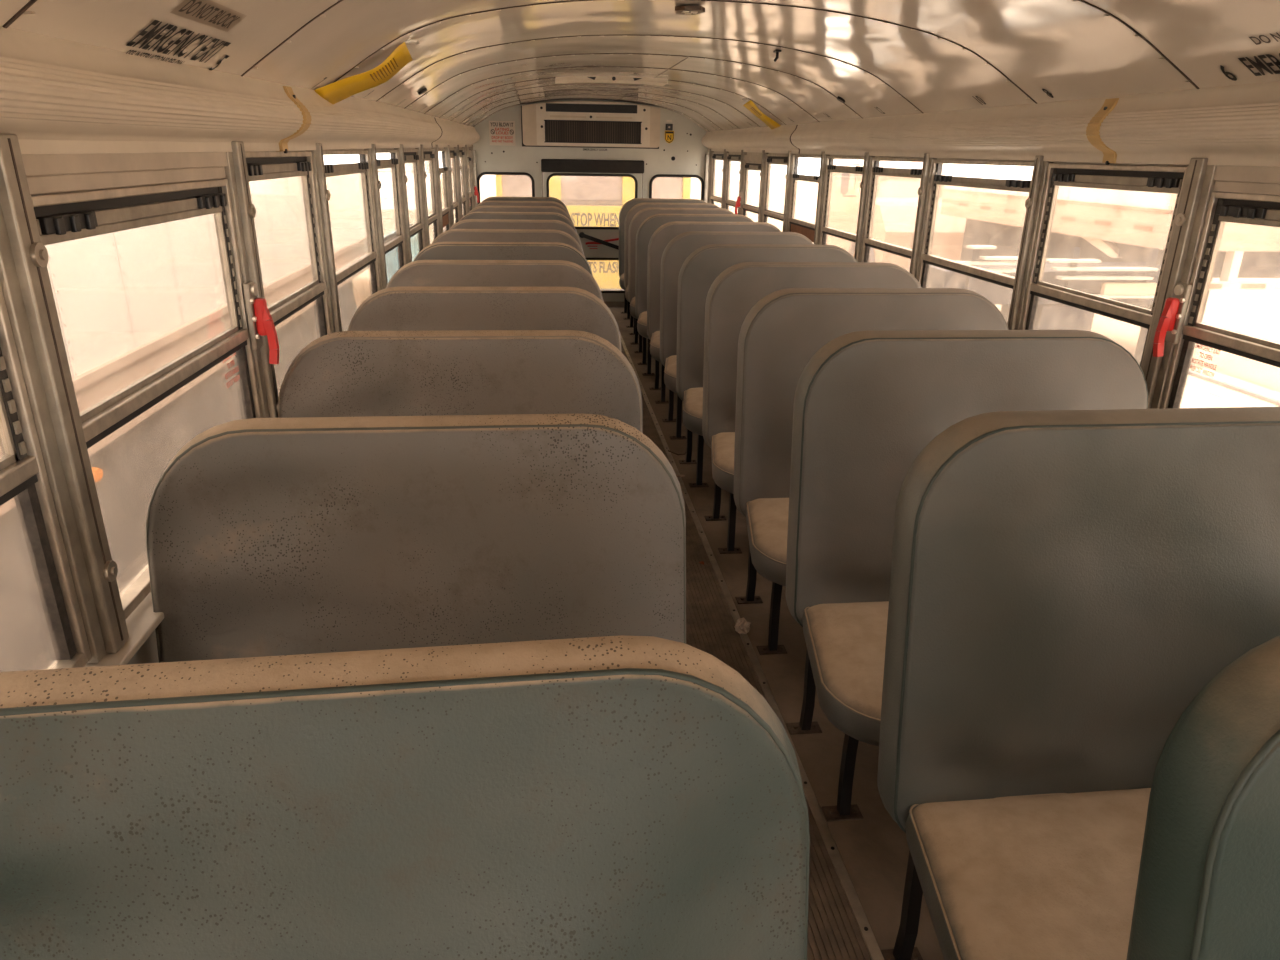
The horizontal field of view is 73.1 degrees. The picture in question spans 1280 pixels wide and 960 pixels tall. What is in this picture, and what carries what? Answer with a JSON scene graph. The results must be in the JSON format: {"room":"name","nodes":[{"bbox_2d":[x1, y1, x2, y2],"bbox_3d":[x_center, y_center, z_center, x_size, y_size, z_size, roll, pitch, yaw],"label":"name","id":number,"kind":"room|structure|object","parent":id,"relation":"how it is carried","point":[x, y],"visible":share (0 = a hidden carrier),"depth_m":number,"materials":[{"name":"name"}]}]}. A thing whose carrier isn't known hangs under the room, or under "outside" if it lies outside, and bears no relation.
{"room":"vehicle interior","nodes":[
{"label":"vehicle interior","id":0,"kind":"room"},
{"bbox_2d":[0,134,475,666],"bbox_3d":[-0.963,-0.293,2.632,0.090,1.730,12.500,-1,21,-6],"label":"pillars","id":1,"kind":"structure","parent":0,"point":[113,639],"depth_m":1.23,"materials":[{"name":"grey metal"}]},
{"bbox_2d":[0,283,90,671],"bbox_3d":[-0.773,0.067,0.802,0.040,0.694,0.731,-1,21,-6],"label":"window","id":2,"kind":"structure","parent":1,"relation":"in","point":[42,626],"depth_m":1.14,"materials":[{"name":"glass"}]},
{"bbox_2d":[22,152,278,618],"bbox_3d":[-0.845,-0.242,1.603,0.107,0.700,0.821,-1,21,-6],"label":"window","id":3,"kind":"structure","parent":1,"relation":"in","point":[161,327],"depth_m":1.48,"materials":[{"name":"glass"}]},
{"bbox_2d":[0,26,302,154],"bbox_3d":[-0.577,0.156,-0.624,0.092,0.166,6.046,-1,21,-6],"label":"ceiling side panel","id":4,"kind":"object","parent":1,"relation":"attached to","point":[58,96],"depth_m":1.30,"materials":[{"name":"white metal"}]},
{"bbox_2d":[245,151,331,396],"bbox_3d":[-0.945,-0.522,2.344,0.040,0.694,0.646,-1,21,-6],"label":"window","id":5,"kind":"structure","parent":1,"relation":"in","point":[282,185],"depth_m":2.35,"materials":[{"name":"glass"}]},
{"bbox_2d":[276,86,311,152],"bbox_3d":[-0.890,-0.912,2.189,0.099,0.157,0.050,-1,21,-6],"label":"clip","id":6,"kind":"object","parent":1,"relation":"attached to","point":[283,144],"visible":0.98,"depth_m":2.18,"materials":[{"name":"plastic"}]},
{"bbox_2d":[323,150,380,330],"bbox_3d":[-1.028,-0.806,3.086,0.040,0.697,0.808,-1,21,-6],"label":"window","id":7,"kind":"structure","parent":1,"relation":"in","point":[351,211],"depth_m":3.12,"materials":[{"name":"glass"}]},
{"bbox_2d":[283,84,441,150],"bbox_3d":[-1.057,-1.502,3.667,0.092,0.198,3.196,-1,21,-6],"label":"trim","id":8,"kind":"structure","parent":1,"relation":"attached to","point":[351,122],"depth_m":2.96,"materials":[{"name":"white metal"}]},
{"bbox_2d":[376,149,405,281],"bbox_3d":[-1.111,-1.092,3.829,0.040,0.700,0.648,-1,21,-6],"label":"window","id":9,"kind":"structure","parent":1,"relation":"in","point":[388,169],"depth_m":3.93,"materials":[{"name":"glass"}]},
{"bbox_2d":[404,149,424,261],"bbox_3d":[-1.186,-1.348,4.497,0.040,0.703,0.648,-1,21,-6],"label":"window","id":10,"kind":"structure","parent":1,"relation":"in","point":[411,156],"depth_m":4.62,"materials":[{"name":"glass"}]},
{"bbox_2d":[423,149,438,244],"bbox_3d":[-1.260,-1.605,5.166,0.040,0.706,0.648,-1,21,-6],"label":"window","id":11,"kind":"structure","parent":1,"relation":"in","point":[429,156],"depth_m":5.32,"materials":[{"name":"glass"}]},
{"bbox_2d":[438,149,450,231],"bbox_3d":[-1.335,-1.861,5.834,0.040,0.709,0.648,-1,21,-6],"label":"window","id":12,"kind":"structure","parent":1,"relation":"in","point":[444,174],"depth_m":6.02,"materials":[{"name":"glass"}]},
{"bbox_2d":[450,148,459,223],"bbox_3d":[-1.410,-2.118,6.503,0.040,0.712,0.648,-1,21,-6],"label":"window","id":13,"kind":"structure","parent":1,"relation":"in","point":[453,154],"depth_m":6.70,"materials":[{"name":"glass"}]},
{"bbox_2d":[431,117,479,147],"bbox_3d":[-1.392,-2.662,6.657,0.092,0.194,3.244,-1,21,-6],"label":"trim","id":14,"kind":"structure","parent":1,"relation":"attached to","point":[454,134],"depth_m":6.20,"materials":[{"name":"white metal"}]},
{"bbox_2d":[459,148,466,216],"bbox_3d":[-1.485,-2.375,7.171,0.040,0.715,0.648,-1,21,-6],"label":"window","id":15,"kind":"structure","parent":1,"relation":"in","point":[461,150],"depth_m":7.38,"materials":[{"name":"glass"}]},
{"bbox_2d":[467,150,478,210],"bbox_3d":[-1.544,-2.627,7.855,0.107,0.700,0.690,-1,21,-6],"label":"window","id":16,"kind":"structure","parent":1,"relation":"in","point":[473,192],"depth_m":8.10,"materials":[{"name":"metal"}]},
{"bbox_2d":[473,100,708,205],"bbox_3d":[-0.471,-2.681,8.502,2.340,1.985,0.100,-1,21,-6],"label":"wall","id":17,"kind":"structure","parent":0,"point":[686,155],"depth_m":8.32,"materials":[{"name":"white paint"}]},
{"bbox_2d":[489,121,515,145],"bbox_3d":[-1.304,-3.282,8.168,0.244,0.216,0.008,-1,21,-6],"label":"notice sign","id":18,"kind":"object","parent":17,"relation":"attached to","point":[500,132],"visible":1,"depth_m":8.17,"materials":[{"name":"white paper"}]},
{"bbox_2d":[477,172,534,203],"bbox_3d":[-1.301,-2.685,8.411,0.554,0.598,0.030,-1,21,-6],"label":"window","id":19,"kind":"structure","parent":17,"relation":"in","point":[483,173],"depth_m":8.31,"materials":[{"name":"clear glass"}]},
{"bbox_2d":[521,101,660,148],"bbox_3d":[-0.457,-3.354,8.130,1.316,0.415,0.203,-1,21,-6],"label":"air conditioner","id":20,"kind":"object","parent":17,"relation":"attached to","point":[582,124],"visible":1,"depth_m":8.05,"materials":[{"name":"beige plastic"}]},
{"bbox_2d":[546,103,636,112],"bbox_3d":[-0.447,-3.445,7.997,0.847,0.072,0.009,-1,21,-6],"label":"vent","id":21,"kind":"object","parent":20,"relation":"attached to","point":[550,107],"depth_m":7.99,"materials":[{"name":"black metal"}]},
{"bbox_2d":[544,120,641,143],"bbox_3d":[-0.437,-3.253,8.066,0.912,0.196,0.008,-1,21,-6],"label":"grille","id":22,"kind":"object","parent":20,"relation":"attached to","point":[555,131],"depth_m":8.07,"materials":[{"name":"black metal"}]},
{"bbox_2d":[542,172,642,306],"bbox_3d":[-0.467,-2.377,8.593,0.988,1.312,0.108,-1,21,-6],"label":"door","id":23,"kind":"structure","parent":17,"relation":"in","point":[597,243],"depth_m":8.59,"materials":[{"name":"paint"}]},
{"bbox_2d":[541,159,643,172],"bbox_3d":[-0.454,-3.028,8.328,0.992,0.118,0.069,-1,21,-6],"label":"pad","id":24,"kind":"object","parent":17,"relation":"attached to","point":[547,165],"visible":1,"depth_m":8.29,"materials":[{"name":"black rubber"}]},
{"bbox_2d":[665,131,673,142],"bbox_3d":[0.284,-3.312,8.336,0.090,0.115,0.004,-1,21,-6],"label":"sticker","id":25,"kind":"object","parent":17,"relation":"attached to","point":[669,135],"visible":1,"depth_m":8.33,"materials":[{"name":"yellow paper"}]},
{"bbox_2d":[666,124,672,130],"bbox_3d":[0.281,-3.392,8.295,0.068,0.060,0.020,-1,21,-6],"label":"switch plate","id":26,"kind":"object","parent":17,"relation":"attached to","point":[669,127],"visible":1,"depth_m":8.29,"materials":[{"name":"black plastic"}]},
{"bbox_2d":[649,174,703,200],"bbox_3d":[0.359,-2.722,8.582,0.547,0.598,0.030,-1,21,-6],"label":"window","id":27,"kind":"structure","parent":17,"relation":"in","point":[657,175],"depth_m":8.48,"materials":[{"name":"black rubber"}]},
{"bbox_2d":[0,0,1279,131],"bbox_3d":[0.191,-1.230,2.404,2.305,0.374,12.500,-1,21,-6],"label":"ceiling","id":28,"kind":"structure","parent":0,"point":[475,60],"depth_m":2.59,"materials":[{"name":"beige paint"}]},
{"bbox_2d":[314,40,418,103],"bbox_3d":[-0.820,-1.222,2.584,0.114,0.198,0.404,19,27,40],"label":"warning label","id":29,"kind":"object","parent":28,"relation":"attached to","point":[335,92],"visible":0.98,"depth_m":2.59,"materials":[{"name":"yellow plastic"}]},
{"bbox_2d":[370,58,397,81],"bbox_3d":[-0.775,-1.242,2.617,0.065,0.069,0.133,-1,21,-6],"label":"print","id":30,"kind":"object","parent":29,"relation":"attached to","point":[386,70],"depth_m":2.61},
{"bbox_2d":[418,88,426,94],"bbox_3d":[-0.974,-1.742,3.865,0.045,0.032,0.043,-1,21,-6],"label":"plug","id":31,"kind":"object","parent":28,"relation":"attached to","point":[424,90],"visible":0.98,"depth_m":3.85,"materials":[{"name":"black rubber"}]},
{"bbox_2d":[555,74,667,85],"bbox_3d":[-0.178,-2.512,5.409,0.700,0.039,0.450,-1,21,-6],"label":"ceiling vent","id":32,"kind":"object","parent":28,"relation":"in","point":[569,79],"visible":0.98,"depth_m":5.39,"materials":[{"name":"beige plastic"}]},
{"bbox_2d":[675,5,704,14],"bbox_3d":[0.152,-1.459,2.683,0.096,0.015,0.100,-1,21,-6],"label":"ceiling plate","id":33,"kind":"object","parent":28,"relation":"attached to","point":[685,9],"visible":1,"depth_m":2.65,"materials":[{"name":"silver metal"}]},
{"bbox_2d":[742,99,780,128],"bbox_3d":[0.809,-2.422,5.720,0.391,0.176,0.191,-14,25,-33],"label":"warning label","id":34,"kind":"object","parent":28,"relation":"attached to","point":[749,105],"visible":0.99,"depth_m":5.71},
{"bbox_2d":[773,49,780,61],"bbox_3d":[0.561,-1.740,3.542,0.033,0.047,0.059,-1,21,-6],"label":"ceiling hook","id":35,"kind":"object","parent":28,"relation":"attached to","point":[776,51],"visible":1,"depth_m":3.53,"materials":[{"name":"black paint"}]},
{"bbox_2d":[837,96,844,102],"bbox_3d":[0.976,-1.845,4.183,0.045,0.032,0.043,-1,21,-6],"label":"plug","id":36,"kind":"object","parent":28,"relation":"attached to","point":[839,98],"visible":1,"depth_m":4.17,"materials":[{"name":"black rubber"}]},
{"bbox_2d":[608,307,943,959],"bbox_3d":[0.160,0.458,3.071,2.400,0.070,12.550,-1,21,-6],"label":"floor","id":37,"kind":"structure","parent":0,"point":[858,868],"depth_m":2.39,"materials":[{"name":"rubber"}]},
{"bbox_2d":[0,635,809,959],"bbox_3d":[-0.247,0.768,0.652,0.950,1.076,0.689,-2,21,-8],"label":"seat","id":38,"kind":"object","parent":37,"relation":"on","point":[621,797],"visible":1,"depth_m":0.74,"materials":[{"name":"grey leather"}]},
{"bbox_2d":[146,413,685,662],"bbox_3d":[-0.339,0.507,1.333,0.950,1.076,0.689,-1,21,-6],"label":"seat","id":39,"kind":"object","parent":37,"relation":"on","point":[303,535],"visible":0.4,"depth_m":1.43,"materials":[{"name":"grey leather"}]},
{"bbox_2d":[278,330,642,432],"bbox_3d":[-0.415,0.247,2.017,0.950,1.076,0.689,-1,21,-6],"label":"seat","id":40,"kind":"object","parent":37,"relation":"on","point":[456,372],"visible":0.16,"depth_m":2.09,"materials":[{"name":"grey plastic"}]},
{"bbox_2d":[348,287,620,351],"bbox_3d":[-0.482,-0.014,2.700,0.950,1.076,0.689,-1,21,-6],"label":"seat","id":41,"kind":"object","parent":37,"relation":"on","point":[391,308],"visible":0.16,"depth_m":2.77,"materials":[{"name":"grey leather"}]},
{"bbox_2d":[386,260,602,300],"bbox_3d":[-0.568,-0.274,3.382,0.950,1.076,0.689,-1,21,-6],"label":"seat","id":42,"kind":"object","parent":37,"relation":"on","point":[419,273],"visible":0.16,"depth_m":3.46,"materials":[{"name":"grey leather"}]},
{"bbox_2d":[413,242,592,275],"bbox_3d":[-0.646,-0.535,4.065,0.950,1.076,0.689,-1,21,-6],"label":"seat","id":43,"kind":"object","parent":37,"relation":"on","point":[439,250],"visible":0.16,"depth_m":4.14,"materials":[{"name":"grey leather"}]},
{"bbox_2d":[432,229,583,255],"bbox_3d":[-0.731,-0.795,4.747,0.950,1.076,0.689,-1,21,-6],"label":"seat","id":44,"kind":"object","parent":37,"relation":"on","point":[453,235],"visible":0.13,"depth_m":4.82,"materials":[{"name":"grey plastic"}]},
{"bbox_2d":[449,219,581,247],"bbox_3d":[-0.797,-1.056,5.431,0.950,1.076,0.689,-1,21,-6],"label":"seat","id":45,"kind":"object","parent":37,"relation":"on","point":[467,223],"visible":0.09,"depth_m":5.50,"materials":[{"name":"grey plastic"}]},
{"bbox_2d":[459,212,576,232],"bbox_3d":[-0.873,-1.317,6.114,0.950,1.076,0.689,-1,21,-6],"label":"seat","id":46,"kind":"object","parent":37,"relation":"on","point":[473,215],"visible":0.12,"depth_m":6.19,"materials":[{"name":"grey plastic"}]},
{"bbox_2d":[469,206,572,222],"bbox_3d":[-0.950,-1.577,6.798,0.950,1.076,0.689,-1,21,-6],"label":"seat","id":47,"kind":"object","parent":37,"relation":"on","point":[479,208],"visible":0.1,"depth_m":6.87,"materials":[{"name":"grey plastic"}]},
{"bbox_2d":[476,201,570,217],"bbox_3d":[-1.026,-1.838,7.481,0.950,1.076,0.689,-1,21,-6],"label":"seat","id":48,"kind":"object","parent":37,"relation":"on","point":[485,203],"visible":0.1,"depth_m":7.55,"materials":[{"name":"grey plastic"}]},
{"bbox_2d":[482,196,567,210],"bbox_3d":[-1.102,-2.099,8.164,0.950,1.076,0.689,-1,21,-6],"label":"seat","id":49,"kind":"object","parent":37,"relation":"on","point":[495,198],"visible":0.09,"depth_m":8.23,"materials":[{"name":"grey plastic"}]},
{"bbox_2d":[619,198,705,319],"bbox_3d":[0.284,-2.119,8.280,1.000,1.076,0.701,-1,21,-6],"label":"seat","id":50,"kind":"object","parent":37,"relation":"on","point":[627,206],"visible":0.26,"depth_m":8.33,"materials":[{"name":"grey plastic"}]},
{"bbox_2d":[619,273,625,289],"bbox_3d":[0.274,-1.900,8.255,0.965,0.152,0.500,-1,21,-6],"label":"cushion","id":51,"kind":"object","parent":50,"relation":"on","point":[621,282],"depth_m":8.07,"materials":[{"name":"grey leather"}]},
{"bbox_2d":[624,202,719,334],"bbox_3d":[0.350,-1.859,7.596,1.000,1.076,0.701,-1,21,-6],"label":"seat","id":52,"kind":"object","parent":37,"relation":"on","point":[635,209],"visible":0.2,"depth_m":7.65,"materials":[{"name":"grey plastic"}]},
{"bbox_2d":[625,287,628,301],"bbox_3d":[0.340,-1.639,7.571,0.965,0.152,0.500,-1,21,-6],"label":"cushion","id":53,"kind":"object","parent":52,"relation":"on","point":[626,291],"depth_m":7.40,"materials":[{"name":"grey leather"}]},
{"bbox_2d":[628,208,733,352],"bbox_3d":[0.397,-1.597,6.910,1.000,1.076,0.701,-1,21,-6],"label":"seat","id":54,"kind":"object","parent":37,"relation":"on","point":[643,214],"visible":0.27,"depth_m":6.96,"materials":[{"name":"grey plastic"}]},
{"bbox_2d":[629,297,636,318],"bbox_3d":[0.387,-1.378,6.885,0.965,0.152,0.500,-1,21,-6],"label":"cushion","id":55,"kind":"object","parent":54,"relation":"on","point":[631,299],"depth_m":6.70,"materials":[{"name":"grey leather"}]},
{"bbox_2d":[635,214,753,375],"bbox_3d":[0.458,-1.337,6.226,1.000,1.076,0.701,-1,21,-6],"label":"seat","id":56,"kind":"object","parent":37,"relation":"on","point":[652,223],"visible":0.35,"depth_m":6.28,"materials":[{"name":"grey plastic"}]},
{"bbox_2d":[637,311,648,338],"bbox_3d":[0.448,-1.117,6.200,0.965,0.152,0.500,-1,21,-6],"label":"cushion","id":57,"kind":"object","parent":56,"relation":"on","point":[641,315],"depth_m":6.02,"materials":[{"name":"grey leather"}]},
{"bbox_2d":[647,221,780,403],"bbox_3d":[0.539,-1.076,5.543,1.000,1.076,0.701,-1,21,-6],"label":"seat","id":58,"kind":"object","parent":37,"relation":"on","point":[665,233],"visible":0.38,"depth_m":5.60,"materials":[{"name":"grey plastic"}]},
{"bbox_2d":[650,331,660,361],"bbox_3d":[0.529,-0.857,5.518,0.965,0.152,0.500,-1,21,-6],"label":"cushion","id":59,"kind":"object","parent":58,"relation":"on","point":[654,335],"depth_m":5.34,"materials":[{"name":"grey leather"}]},
{"bbox_2d":[660,231,813,439],"bbox_3d":[0.609,-0.815,4.859,1.000,1.076,0.701,-1,21,-6],"label":"seat","id":60,"kind":"object","parent":37,"relation":"on","point":[681,246],"visible":0.27,"depth_m":4.92,"materials":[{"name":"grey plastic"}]},
{"bbox_2d":[664,355,676,392],"bbox_3d":[0.599,-0.596,4.834,0.965,0.152,0.500,-1,21,-6],"label":"cushion","id":61,"kind":"object","parent":60,"relation":"on","point":[669,360],"depth_m":4.66,"materials":[{"name":"grey leather"}]},
{"bbox_2d":[734,617,750,633],"bbox_3d":[0.337,0.481,2.848,0.055,0.053,0.054,-1,21,-6],"label":"crumpled tissue","id":62,"kind":"object","parent":37,"relation":"on","point":[741,625],"visible":1,"depth_m":2.83,"materials":[{"name":"white paper"}]},
{"bbox_2d":[676,244,856,486],"bbox_3d":[0.677,-0.554,4.176,1.000,1.076,0.701,-1,21,-6],"label":"seat","id":63,"kind":"object","parent":37,"relation":"on","point":[700,269],"visible":0.36,"depth_m":4.23,"materials":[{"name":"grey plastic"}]},
{"bbox_2d":[683,387,702,435],"bbox_3d":[0.667,-0.335,4.150,0.965,0.152,0.500,-1,21,-6],"label":"cushion","id":64,"kind":"object","parent":63,"relation":"on","point":[692,396],"depth_m":3.98,"materials":[{"name":"grey leather"}]},
{"bbox_2d":[702,262,921,553],"bbox_3d":[0.759,-0.294,3.493,1.000,1.076,0.701,-1,21,-5],"label":"seat","id":65,"kind":"object","parent":37,"relation":"on","point":[731,296],"visible":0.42,"depth_m":3.55,"materials":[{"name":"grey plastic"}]},
{"bbox_2d":[711,432,734,493],"bbox_3d":[0.748,-0.075,3.468,0.965,0.152,0.500,-1,21,-5],"label":"cushion","id":66,"kind":"object","parent":65,"relation":"on","point":[722,443],"depth_m":3.31,"materials":[{"name":"beige leather"}]},
{"bbox_2d":[733,288,1008,654],"bbox_3d":[0.820,-0.033,2.808,1.000,1.076,0.701,-1,21,-6],"label":"seat","id":67,"kind":"object","parent":37,"relation":"on","point":[780,334],"visible":0.36,"depth_m":2.87,"materials":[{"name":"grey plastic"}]},
{"bbox_2d":[745,498,788,585],"bbox_3d":[0.810,0.186,2.783,0.965,0.152,0.500,-1,21,-6],"label":"cushion","id":68,"kind":"object","parent":67,"relation":"on","point":[766,518],"depth_m":2.65,"materials":[{"name":"grey leather"}]},
{"bbox_2d":[785,330,1147,821],"bbox_3d":[0.886,0.228,2.124,1.000,1.076,0.701,-1,21,-6],"label":"seat","id":69,"kind":"object","parent":37,"relation":"on","point":[867,404],"visible":0.44,"depth_m":2.19,"materials":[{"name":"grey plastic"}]},
{"bbox_2d":[802,601,888,746],"bbox_3d":[0.876,0.447,2.099,0.965,0.152,0.500,-1,21,-6],"label":"cushion","id":70,"kind":"object","parent":69,"relation":"on","point":[845,641],"depth_m":1.99,"materials":[{"name":"grey leather"}]},
{"bbox_2d":[877,407,1279,959],"bbox_3d":[0.946,0.489,1.440,1.000,1.076,0.701,-1,21,-6],"label":"seat","id":71,"kind":"object","parent":37,"relation":"on","point":[1065,585],"visible":0.92,"depth_m":1.51,"materials":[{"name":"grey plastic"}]},
{"bbox_2d":[906,788,1150,959],"bbox_3d":[0.937,0.708,1.414,0.965,0.152,0.500,-1,21,-6],"label":"cushion","id":72,"kind":"object","parent":71,"relation":"on","point":[1003,873],"depth_m":1.41,"materials":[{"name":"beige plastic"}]},
{"bbox_2d":[1126,635,1279,959],"bbox_3d":[0.999,0.750,0.754,1.000,1.076,0.701,-1,21,-6],"label":"seat","id":73,"kind":"object","parent":37,"relation":"on","point":[1208,884],"visible":1,"depth_m":0.81,"materials":[{"name":"grey leather"}]},
{"bbox_2d":[845,163,858,165],"bbox_3d":[3.832,-5.476,15.765,0.343,0.600,0.090,-5,22,-16],"label":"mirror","id":74,"kind":"object","parent":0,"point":[856,164],"depth_m":15.68,"materials":[{"name":"white"}]},
{"bbox_2d":[833,159,947,174],"bbox_3d":[4.809,-4.911,16.151,2.330,2.750,3.300,-1,21,-6],"label":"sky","id":75,"kind":"structure","parent":0,"point":[840,162],"depth_m":15.62,"materials":[{"name":"white"}]},
{"bbox_2d":[707,149,1218,408],"bbox_3d":[1.315,-0.344,2.868,0.090,1.730,12.500,-1,21,-6],"label":"pillars","id":76,"kind":"structure","parent":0,"point":[1198,185],"depth_m":2.81,"materials":[{"name":"grey metal"}]},
{"bbox_2d":[710,152,723,207],"bbox_3d":[0.732,-2.683,8.076,0.040,0.718,0.648,-1,21,-6],"label":"window","id":77,"kind":"structure","parent":76,"relation":"in","point":[717,157],"depth_m":8.14,"materials":[{"name":"glass"}]},
{"bbox_2d":[724,153,740,213],"bbox_3d":[0.806,-2.426,7.408,0.040,0.715,0.648,-1,21,-6],"label":"window","id":78,"kind":"structure","parent":76,"relation":"in","point":[733,159],"depth_m":7.47,"materials":[{"name":"glass"}]},
{"bbox_2d":[735,155,761,221],"bbox_3d":[0.863,-2.167,6.750,0.107,0.700,0.690,-1,21,-6],"label":"window","id":79,"kind":"structure","parent":76,"relation":"in","point":[748,200],"depth_m":6.80,"materials":[{"name":"glass"}]},
{"bbox_2d":[701,124,798,153],"bbox_3d":[0.808,-2.711,6.884,0.092,0.194,3.244,-1,21,-6],"label":"trim","id":80,"kind":"structure","parent":76,"relation":"attached to","point":[777,140],"depth_m":6.43,"materials":[{"name":"white metal"}]},
{"bbox_2d":[762,154,787,231],"bbox_3d":[0.956,-1.913,6.071,0.040,0.709,0.648,-1,21,-6],"label":"window","id":81,"kind":"structure","parent":76,"relation":"in","point":[776,164],"depth_m":6.09,"materials":[{"name":"glass"}]},
{"bbox_2d":[790,125,799,153],"bbox_3d":[0.979,-2.123,5.379,0.092,0.168,0.014,-1,21,-6],"label":"strip","id":82,"kind":"object","parent":76,"relation":"attached to","point":[796,125],"visible":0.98,"depth_m":5.37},
{"bbox_2d":[788,155,820,243],"bbox_3d":[1.031,-1.656,5.402,0.040,0.706,0.648,-1,21,-6],"label":"window","id":83,"kind":"structure","parent":76,"relation":"in","point":[804,188],"depth_m":5.44,"materials":[{"name":"glass"}]},
{"bbox_2d":[820,156,863,256],"bbox_3d":[1.105,-1.399,4.734,0.040,0.703,0.648,-1,21,-6],"label":"window","id":84,"kind":"structure","parent":76,"relation":"in","point":[842,190],"depth_m":4.74,"materials":[{"name":"glass"}]},
{"bbox_2d":[861,158,922,271],"bbox_3d":[1.180,-1.143,4.065,0.040,0.700,0.648,-1,21,-6],"label":"window","id":85,"kind":"structure","parent":76,"relation":"in","point":[892,202],"depth_m":4.06,"materials":[{"name":"glass"}]},
{"bbox_2d":[791,96,1115,162],"bbox_3d":[1.142,-1.553,3.893,0.092,0.194,3.196,-1,21,-6],"label":"ceiling side panel","id":86,"kind":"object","parent":76,"relation":"attached to","point":[1055,131],"depth_m":3.14,"materials":[{"name":"white metal"}]},
{"bbox_2d":[918,160,1033,322],"bbox_3d":[1.263,-0.858,3.322,0.040,0.697,0.808,-1,21,-6],"label":"window","id":87,"kind":"structure","parent":76,"relation":"in","point":[973,231],"depth_m":3.27,"materials":[{"name":"glass"}]},
{"bbox_2d":[1086,98,1118,164],"bbox_3d":[1.307,-0.972,2.412,0.099,0.172,0.050,-1,21,-6],"label":"clip","id":88,"kind":"object","parent":76,"relation":"attached to","point":[1092,130],"visible":1,"depth_m":2.40,"materials":[{"name":"plastic"}]},
{"bbox_2d":[1020,163,1186,367],"bbox_3d":[1.346,-0.573,2.580,0.040,0.694,0.646,-1,21,-6],"label":"window","id":89,"kind":"structure","parent":76,"relation":"in","point":[1104,232],"depth_m":2.52,"materials":[{"name":"glass"}]},
{"bbox_2d":[1099,81,1279,166],"bbox_3d":[1.623,0.094,-0.402,0.092,0.178,6.046,-1,21,-6],"label":"ceiling side panel","id":90,"kind":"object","parent":76,"relation":"attached to","point":[1232,125],"depth_m":2.05,"materials":[{"name":"white metal"}]},
{"bbox_2d":[1153,165,1279,408],"bbox_3d":[1.412,-0.293,1.836,0.107,0.700,0.821,-1,21,-6],"label":"window","id":91,"kind":"structure","parent":76,"relation":"in","point":[1223,326],"depth_m":2.05,"materials":[{"name":"glass"}]},
{"bbox_2d":[946,164,1033,179],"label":"window","id":92,"kind":"structure","parent":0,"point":[961,170],"depth_m":12.54,"materials":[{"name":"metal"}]},
{"label":"outside","id":93,"kind":"structure","parent":0,"visible":0},
{"bbox_2d":[480,177,700,202],"bbox_3d":[-2.173,-6.545,24.163,120.000,0.100,130.000,-1,21,-6],"label":"ground","id":94,"kind":"structure","parent":93,"point":[487,184],"depth_m":60.52,"materials":[{"name":"white"}]},
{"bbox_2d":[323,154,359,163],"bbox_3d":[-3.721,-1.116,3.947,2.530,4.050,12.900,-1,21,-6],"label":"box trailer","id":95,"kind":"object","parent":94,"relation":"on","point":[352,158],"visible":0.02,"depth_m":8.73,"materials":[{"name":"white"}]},
{"bbox_2d":[376,152,441,167],"bbox_3d":[-4.583,-4.788,15.202,2.490,2.900,3.800,-1,21,-6],"label":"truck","id":96,"kind":"object","parent":94,"relation":"on","point":[379,155],"visible":0.02,"depth_m":14.84,"materials":[{"name":"white"}]},
{"bbox_2d":[495,175,690,289],"bbox_3d":[-0.881,-4.094,13.395,2.350,3.000,6.620,-1,21,-6],"label":"bus","id":97,"kind":"object","parent":94,"relation":"on","point":[590,201],"visible":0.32,"depth_m":10.32,"materials":[{"name":"yellow metal"}]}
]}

